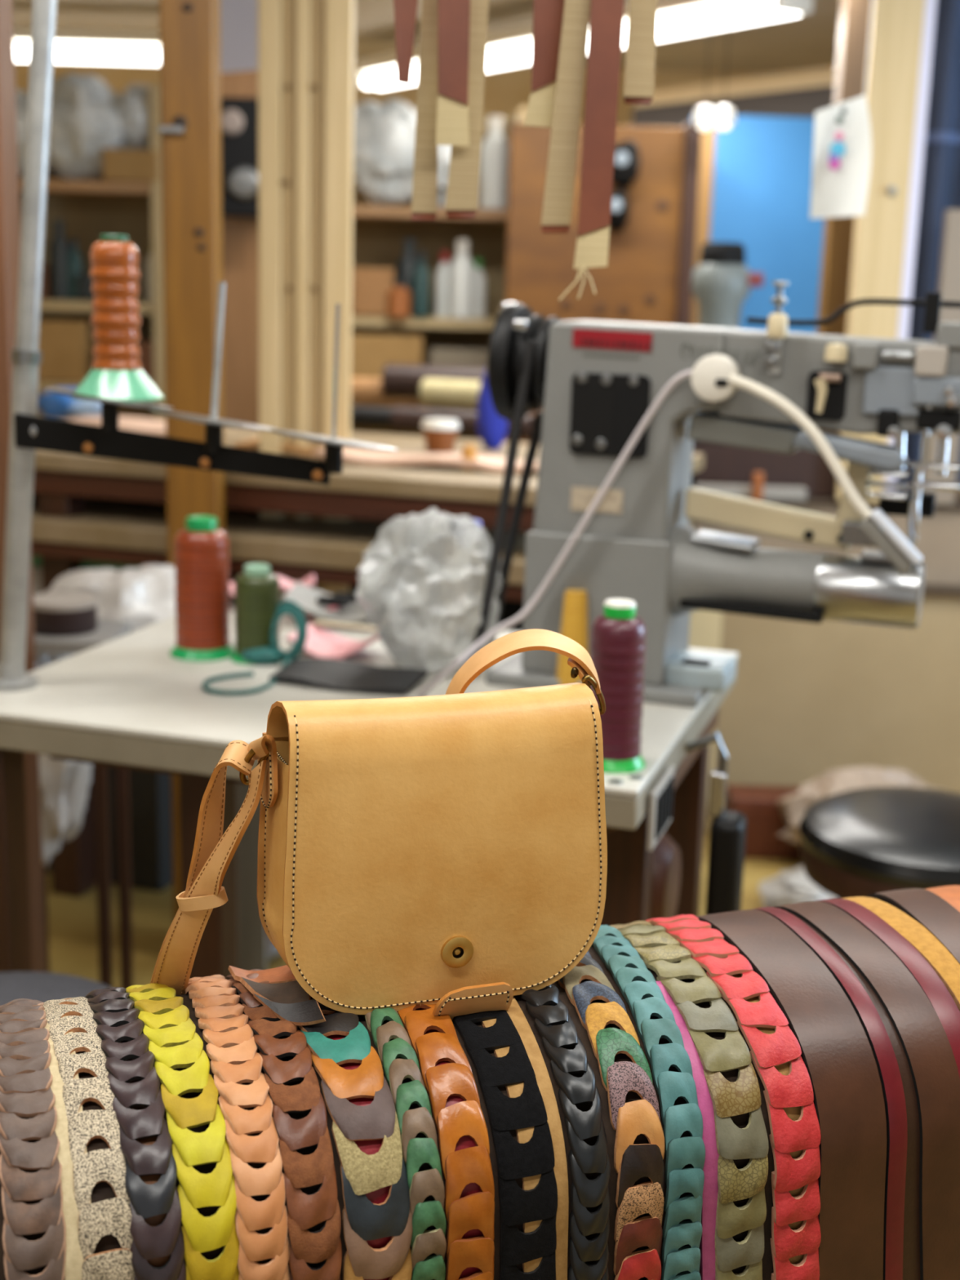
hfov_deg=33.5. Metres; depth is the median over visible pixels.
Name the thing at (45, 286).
bottle
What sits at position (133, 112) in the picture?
plastic bag
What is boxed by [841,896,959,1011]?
leather strap
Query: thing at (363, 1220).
belt
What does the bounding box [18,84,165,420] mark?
shelf unit
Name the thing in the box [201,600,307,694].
cord
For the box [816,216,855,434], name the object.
post
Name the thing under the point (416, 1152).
belt
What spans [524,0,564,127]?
strap
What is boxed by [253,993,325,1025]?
leather offcut
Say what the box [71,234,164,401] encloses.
thread spool
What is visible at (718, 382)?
switch
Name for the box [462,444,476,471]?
tape roll
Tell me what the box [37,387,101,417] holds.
packet
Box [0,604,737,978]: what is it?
table
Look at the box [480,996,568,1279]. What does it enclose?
leather strap
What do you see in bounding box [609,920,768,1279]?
belt
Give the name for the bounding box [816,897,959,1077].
leather strap
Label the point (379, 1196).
leather strap
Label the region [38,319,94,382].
storage box
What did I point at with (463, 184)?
strap
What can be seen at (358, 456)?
sheet
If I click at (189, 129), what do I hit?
wooden post
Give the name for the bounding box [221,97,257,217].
speaker
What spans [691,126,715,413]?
strip
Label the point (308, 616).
scrap
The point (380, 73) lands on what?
ceiling lamp
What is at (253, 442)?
sheet
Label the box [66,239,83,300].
bottle
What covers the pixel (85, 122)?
plastic bag
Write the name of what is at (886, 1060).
leather strap
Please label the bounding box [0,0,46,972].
post
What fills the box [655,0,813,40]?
ceiling lamp
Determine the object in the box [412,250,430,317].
bottle
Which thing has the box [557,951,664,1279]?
belt
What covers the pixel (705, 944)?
belt
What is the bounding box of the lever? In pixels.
[686,731,746,915]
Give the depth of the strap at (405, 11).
1.65 m
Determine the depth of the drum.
1.03 m
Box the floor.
[46,819,802,986]
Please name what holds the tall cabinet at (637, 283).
on the floor
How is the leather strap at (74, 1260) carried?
attached to the drum
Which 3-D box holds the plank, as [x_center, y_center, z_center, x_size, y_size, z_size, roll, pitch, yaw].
[0.654,-0.366,3.942,0.300,0.030,0.050,2,13,0]
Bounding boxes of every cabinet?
[31,555,173,891]
[503,122,684,444]
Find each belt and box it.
[0,998,66,1279]
[42,996,135,1279]
[84,986,186,1279]
[125,982,239,1279]
[185,974,289,1279]
[224,968,342,1279]
[275,965,412,1279]
[361,1007,446,1279]
[396,1004,494,1279]
[452,1009,557,1279]
[518,984,610,1279]
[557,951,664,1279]
[591,924,705,1279]
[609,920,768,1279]
[646,914,821,1279]
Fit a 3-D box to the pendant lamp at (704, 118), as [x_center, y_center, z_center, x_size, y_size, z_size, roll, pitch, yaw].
[0.679,-1.791,4.718,0.072,0.544,0.072,2,13,0]
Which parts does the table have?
leg, leg, leg, rail, leg, leg, rail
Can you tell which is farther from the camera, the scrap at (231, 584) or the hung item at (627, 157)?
the hung item at (627, 157)
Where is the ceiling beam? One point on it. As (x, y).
(802, 93)
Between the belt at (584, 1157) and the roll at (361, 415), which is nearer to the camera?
the belt at (584, 1157)
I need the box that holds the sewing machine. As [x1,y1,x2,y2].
[470,280,959,707]
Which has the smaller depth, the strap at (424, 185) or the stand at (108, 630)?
the strap at (424, 185)
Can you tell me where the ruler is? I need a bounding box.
[312,619,377,631]
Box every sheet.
[64,415,165,436]
[232,436,367,456]
[313,447,487,466]
[455,453,538,473]
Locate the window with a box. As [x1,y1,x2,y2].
[692,115,824,426]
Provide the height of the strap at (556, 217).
0.619 m
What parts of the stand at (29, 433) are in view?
disc post, arm, disc post, disc post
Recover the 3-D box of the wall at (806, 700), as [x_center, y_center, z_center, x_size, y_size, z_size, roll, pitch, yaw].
[1.204,0.052,4.144,2.300,0.842,0.310,2,13,3]
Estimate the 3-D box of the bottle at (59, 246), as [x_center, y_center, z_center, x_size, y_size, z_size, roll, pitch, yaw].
[-1.413,-1.277,5.359,0.070,0.260,0.070,2,13,0]
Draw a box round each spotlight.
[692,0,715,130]
[714,0,735,130]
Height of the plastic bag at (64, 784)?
0.490 m
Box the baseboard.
[724,784,801,859]
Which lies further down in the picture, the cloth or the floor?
the floor
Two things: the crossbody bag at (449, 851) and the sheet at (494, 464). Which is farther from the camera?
the sheet at (494, 464)
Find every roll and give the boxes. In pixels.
[351,376,427,408]
[351,405,392,427]
[382,363,486,399]
[390,406,535,439]
[419,377,480,408]
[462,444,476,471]
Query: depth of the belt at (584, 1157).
1.02 m
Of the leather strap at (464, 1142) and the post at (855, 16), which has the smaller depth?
the leather strap at (464, 1142)
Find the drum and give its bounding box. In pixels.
[0,901,904,1279]
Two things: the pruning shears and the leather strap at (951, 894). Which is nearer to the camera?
the leather strap at (951, 894)
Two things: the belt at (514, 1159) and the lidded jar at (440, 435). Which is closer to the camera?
the belt at (514, 1159)
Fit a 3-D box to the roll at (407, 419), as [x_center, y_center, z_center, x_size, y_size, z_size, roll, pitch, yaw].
[-0.042,-0.533,3.906,0.360,0.061,0.062,6,13,19]
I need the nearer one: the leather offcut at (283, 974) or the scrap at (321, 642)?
the leather offcut at (283, 974)
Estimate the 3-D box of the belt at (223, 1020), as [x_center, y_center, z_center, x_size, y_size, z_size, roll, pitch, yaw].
[-0.172,0.411,1.086,0.038,0.346,0.294,-2,13,-16]
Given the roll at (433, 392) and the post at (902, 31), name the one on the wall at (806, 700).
the post at (902, 31)
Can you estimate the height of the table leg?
0.660 m
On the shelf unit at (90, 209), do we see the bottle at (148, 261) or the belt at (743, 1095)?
the bottle at (148, 261)
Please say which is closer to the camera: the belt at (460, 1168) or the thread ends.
the belt at (460, 1168)
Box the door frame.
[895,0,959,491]
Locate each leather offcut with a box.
[228,964,296,983]
[240,977,310,1004]
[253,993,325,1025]
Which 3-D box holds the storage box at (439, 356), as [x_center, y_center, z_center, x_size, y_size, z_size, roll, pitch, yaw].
[-0.071,-0.940,5.580,0.200,0.160,0.200,2,13,0]
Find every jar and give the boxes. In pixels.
[420,418,460,453]
[691,241,764,328]
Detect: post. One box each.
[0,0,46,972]
[157,0,224,917]
[257,0,354,603]
[675,121,702,325]
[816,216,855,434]
[833,0,871,105]
[835,0,936,502]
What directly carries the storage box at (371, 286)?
on the shelf unit at (379, 232)
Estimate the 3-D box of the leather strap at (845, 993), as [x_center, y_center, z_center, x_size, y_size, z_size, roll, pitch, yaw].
[0.235,0.393,1.241,0.068,0.344,0.286,-2,13,-15]
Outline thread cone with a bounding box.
[555,588,588,684]
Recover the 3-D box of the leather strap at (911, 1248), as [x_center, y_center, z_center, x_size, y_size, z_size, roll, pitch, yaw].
[0.257,0.392,1.250,0.062,0.344,0.284,-2,13,-16]
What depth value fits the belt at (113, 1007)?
0.94 m
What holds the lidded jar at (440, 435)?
on the workbench
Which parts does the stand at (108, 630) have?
leg, leg, leg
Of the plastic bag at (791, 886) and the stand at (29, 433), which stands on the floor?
the plastic bag at (791, 886)
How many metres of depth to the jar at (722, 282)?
3.97 m
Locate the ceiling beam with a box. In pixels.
[631,65,835,127]
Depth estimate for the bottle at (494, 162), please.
5.34 m
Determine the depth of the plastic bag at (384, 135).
5.33 m
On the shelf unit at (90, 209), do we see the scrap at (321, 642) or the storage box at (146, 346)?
the storage box at (146, 346)
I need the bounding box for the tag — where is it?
[809,0,873,218]
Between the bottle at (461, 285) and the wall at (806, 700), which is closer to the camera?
the wall at (806, 700)
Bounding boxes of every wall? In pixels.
[14,60,959,492]
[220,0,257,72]
[693,489,959,819]
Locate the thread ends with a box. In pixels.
[558,264,595,300]
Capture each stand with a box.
[0,0,398,691]
[34,618,133,988]
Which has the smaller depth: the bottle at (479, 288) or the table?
the table
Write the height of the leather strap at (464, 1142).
0.343 m
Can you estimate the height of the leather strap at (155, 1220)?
0.343 m
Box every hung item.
[609,187,630,231]
[613,140,639,188]
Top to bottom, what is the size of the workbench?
0.979 m
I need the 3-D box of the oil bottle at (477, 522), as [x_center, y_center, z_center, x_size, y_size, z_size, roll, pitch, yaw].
[-0.024,-0.096,2.504,0.070,0.185,0.070,2,13,0]
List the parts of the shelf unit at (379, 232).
shelf, shelf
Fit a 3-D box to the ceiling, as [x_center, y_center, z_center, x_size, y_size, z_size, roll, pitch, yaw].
[0.048,-1.727,2.891,7.000,0.100,10.400,2,13,0]
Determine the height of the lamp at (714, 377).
0.464 m
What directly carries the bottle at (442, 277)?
on the shelf unit at (379, 232)
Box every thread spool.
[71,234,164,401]
[169,515,234,661]
[230,563,281,665]
[590,598,646,773]
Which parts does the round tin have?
tin lid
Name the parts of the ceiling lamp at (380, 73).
stem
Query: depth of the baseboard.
3.86 m
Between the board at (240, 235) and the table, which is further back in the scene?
the board at (240, 235)
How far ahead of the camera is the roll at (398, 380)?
4.16 m
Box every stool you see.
[0,971,108,1005]
[799,786,959,898]
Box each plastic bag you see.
[15,88,27,177]
[35,653,92,868]
[44,564,176,633]
[48,72,128,180]
[116,83,150,149]
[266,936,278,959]
[352,98,416,205]
[352,507,501,673]
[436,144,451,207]
[758,866,835,906]
[776,765,943,846]
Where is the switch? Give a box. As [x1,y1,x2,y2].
[715,378,728,386]
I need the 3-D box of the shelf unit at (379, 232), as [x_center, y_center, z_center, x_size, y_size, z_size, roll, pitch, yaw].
[-0.325,-0.886,5.671,0.931,1.916,0.350,2,13,0]
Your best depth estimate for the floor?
3.39 m
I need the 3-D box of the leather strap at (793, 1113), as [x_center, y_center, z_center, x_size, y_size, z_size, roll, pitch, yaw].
[0.176,0.397,1.219,0.046,0.343,0.280,-2,13,-16]
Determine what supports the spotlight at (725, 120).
hanging from the ceiling
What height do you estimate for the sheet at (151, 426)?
0.024 m
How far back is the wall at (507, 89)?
7.61 m
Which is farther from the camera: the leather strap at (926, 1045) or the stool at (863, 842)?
the stool at (863, 842)
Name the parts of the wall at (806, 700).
panel, panel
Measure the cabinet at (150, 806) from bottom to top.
0.764 m
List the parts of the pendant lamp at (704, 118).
spot bulb, drop rod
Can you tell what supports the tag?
hanging from the ceiling
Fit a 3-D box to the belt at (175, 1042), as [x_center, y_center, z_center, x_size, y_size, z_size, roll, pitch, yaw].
[-0.207,0.415,1.073,0.039,0.351,0.293,-3,14,-21]
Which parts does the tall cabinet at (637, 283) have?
knob, knob, knob, knob, knob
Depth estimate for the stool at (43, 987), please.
1.85 m
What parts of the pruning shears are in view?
handle, handle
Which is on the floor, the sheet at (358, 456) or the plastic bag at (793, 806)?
the plastic bag at (793, 806)
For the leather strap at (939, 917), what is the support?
attached to the drum
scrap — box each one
[229,582,234,596]
[275,573,315,591]
[281,582,369,624]
[284,622,379,659]
[303,606,339,619]
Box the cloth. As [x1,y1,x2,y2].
[476,364,507,448]
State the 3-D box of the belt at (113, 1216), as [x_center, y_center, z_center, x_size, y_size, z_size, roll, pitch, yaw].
[-0.261,0.420,1.053,0.036,0.348,0.287,-3,13,-19]
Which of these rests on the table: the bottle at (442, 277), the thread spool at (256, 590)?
the thread spool at (256, 590)
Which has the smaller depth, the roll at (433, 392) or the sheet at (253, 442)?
the sheet at (253, 442)
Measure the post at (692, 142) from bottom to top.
1.845 m
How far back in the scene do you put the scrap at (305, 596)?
2.58 m
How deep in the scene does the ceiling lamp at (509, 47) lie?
5.93 m
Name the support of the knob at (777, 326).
on the sewing machine
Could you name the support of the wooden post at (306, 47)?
on the floor
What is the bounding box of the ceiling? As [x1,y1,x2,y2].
[12,0,840,73]
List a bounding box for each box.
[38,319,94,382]
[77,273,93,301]
[102,148,158,182]
[137,339,154,383]
[351,266,395,315]
[351,333,424,377]
[430,346,488,367]
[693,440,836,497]
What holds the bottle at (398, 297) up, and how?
on the shelf unit at (379, 232)
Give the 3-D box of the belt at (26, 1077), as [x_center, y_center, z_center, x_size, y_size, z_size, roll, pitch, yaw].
[-0.292,0.418,1.040,0.041,0.347,0.295,-2,13,-16]
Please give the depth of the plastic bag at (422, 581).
2.23 m
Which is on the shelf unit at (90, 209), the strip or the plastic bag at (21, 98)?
the plastic bag at (21, 98)
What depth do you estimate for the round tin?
2.77 m
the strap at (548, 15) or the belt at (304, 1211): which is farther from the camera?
the strap at (548, 15)
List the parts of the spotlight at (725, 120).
spot bulb, drop rod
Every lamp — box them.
[13,26,159,64]
[355,29,419,89]
[416,354,922,696]
[484,23,533,71]
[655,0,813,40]
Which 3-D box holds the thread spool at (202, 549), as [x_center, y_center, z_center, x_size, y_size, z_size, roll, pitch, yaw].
[-0.407,-0.079,2.338,0.097,0.204,0.097,2,13,0]
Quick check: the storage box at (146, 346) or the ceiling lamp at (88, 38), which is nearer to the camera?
the storage box at (146, 346)
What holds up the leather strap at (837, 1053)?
attached to the drum
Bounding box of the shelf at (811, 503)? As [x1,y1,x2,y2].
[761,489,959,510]
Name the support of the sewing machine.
on the table
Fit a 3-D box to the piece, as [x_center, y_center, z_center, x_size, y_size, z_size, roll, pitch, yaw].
[-0.181,0.051,2.222,0.201,0.020,0.120,6,13,17]
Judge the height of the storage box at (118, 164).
0.100 m
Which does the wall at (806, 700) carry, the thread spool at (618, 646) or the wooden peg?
the wooden peg
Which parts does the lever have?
rod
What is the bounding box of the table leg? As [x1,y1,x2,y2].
[236,782,266,970]
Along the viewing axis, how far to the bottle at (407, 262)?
5.47 m
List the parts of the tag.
hanging cord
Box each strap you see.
[44,1009,93,1279]
[117,1024,169,1267]
[310,996,391,1279]
[393,0,417,82]
[411,0,437,220]
[414,1008,483,1279]
[435,0,470,146]
[444,0,488,217]
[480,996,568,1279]
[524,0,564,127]
[541,0,591,233]
[573,0,624,268]
[623,0,657,104]
[656,981,719,1279]
[697,909,886,1279]
[718,957,804,1264]
[753,906,907,1279]
[773,901,959,1279]
[791,913,919,1279]
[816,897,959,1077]
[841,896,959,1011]
[844,993,887,1142]
[866,888,959,964]
[924,885,959,911]
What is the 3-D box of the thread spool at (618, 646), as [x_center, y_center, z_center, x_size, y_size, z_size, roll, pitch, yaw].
[0.159,0.051,1.854,0.076,0.195,0.076,2,13,0]
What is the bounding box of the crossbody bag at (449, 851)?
[150,628,607,1020]
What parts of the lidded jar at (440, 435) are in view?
cup lid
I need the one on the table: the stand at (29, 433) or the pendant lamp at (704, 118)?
the stand at (29, 433)
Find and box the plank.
[696,483,807,501]
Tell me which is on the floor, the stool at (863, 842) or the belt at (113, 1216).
the stool at (863, 842)
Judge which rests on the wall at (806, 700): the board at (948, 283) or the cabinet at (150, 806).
the board at (948, 283)
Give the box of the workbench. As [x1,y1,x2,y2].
[31,413,703,897]
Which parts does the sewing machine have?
wheel knob, rating plate, plate, plate, arm lid, cylinder arm, tension post, knob, take lever, arm, knob, thread rod, bed rail, plate, plate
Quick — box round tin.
[33,591,97,635]
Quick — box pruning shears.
[284,592,355,606]
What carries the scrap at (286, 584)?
on the table
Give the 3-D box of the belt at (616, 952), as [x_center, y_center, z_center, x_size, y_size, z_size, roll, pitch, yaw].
[0.107,0.396,1.192,0.045,0.349,0.300,-1,13,-11]
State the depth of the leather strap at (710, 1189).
1.05 m
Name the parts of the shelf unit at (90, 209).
shelf, shelf, shelf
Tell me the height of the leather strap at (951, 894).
0.346 m
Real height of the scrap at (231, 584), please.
0.046 m
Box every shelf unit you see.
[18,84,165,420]
[350,106,527,439]
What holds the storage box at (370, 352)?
on the shelf unit at (379, 232)
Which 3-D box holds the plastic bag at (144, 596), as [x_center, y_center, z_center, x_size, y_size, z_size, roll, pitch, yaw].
[-0.653,-0.043,3.017,0.370,0.205,0.227,2,13,0]
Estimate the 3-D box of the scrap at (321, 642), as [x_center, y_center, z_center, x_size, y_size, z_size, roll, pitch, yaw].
[-0.213,0.003,2.384,0.133,0.037,0.100,7,14,22]
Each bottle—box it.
[41,260,49,299]
[48,220,69,300]
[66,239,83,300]
[146,241,152,302]
[386,280,411,316]
[395,239,417,316]
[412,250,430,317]
[435,252,449,317]
[448,240,474,318]
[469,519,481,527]
[473,258,485,318]
[479,115,509,208]
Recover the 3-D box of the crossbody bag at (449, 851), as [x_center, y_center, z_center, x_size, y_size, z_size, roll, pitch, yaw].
[-0.078,0.179,1.101,0.337,0.358,0.145,0,13,-7]
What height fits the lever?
0.291 m
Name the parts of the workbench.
leg, rail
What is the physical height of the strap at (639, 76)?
0.483 m
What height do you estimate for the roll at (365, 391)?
0.089 m
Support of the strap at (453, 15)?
hanging from the rail
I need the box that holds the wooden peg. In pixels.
[751,471,764,501]
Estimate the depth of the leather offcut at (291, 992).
1.07 m
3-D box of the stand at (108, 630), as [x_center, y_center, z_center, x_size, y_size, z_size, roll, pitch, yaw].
[-0.748,0.337,2.900,0.200,0.728,0.200,2,13,0]
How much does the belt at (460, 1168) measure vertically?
0.350 m
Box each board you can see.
[220,70,258,424]
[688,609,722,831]
[920,208,959,505]

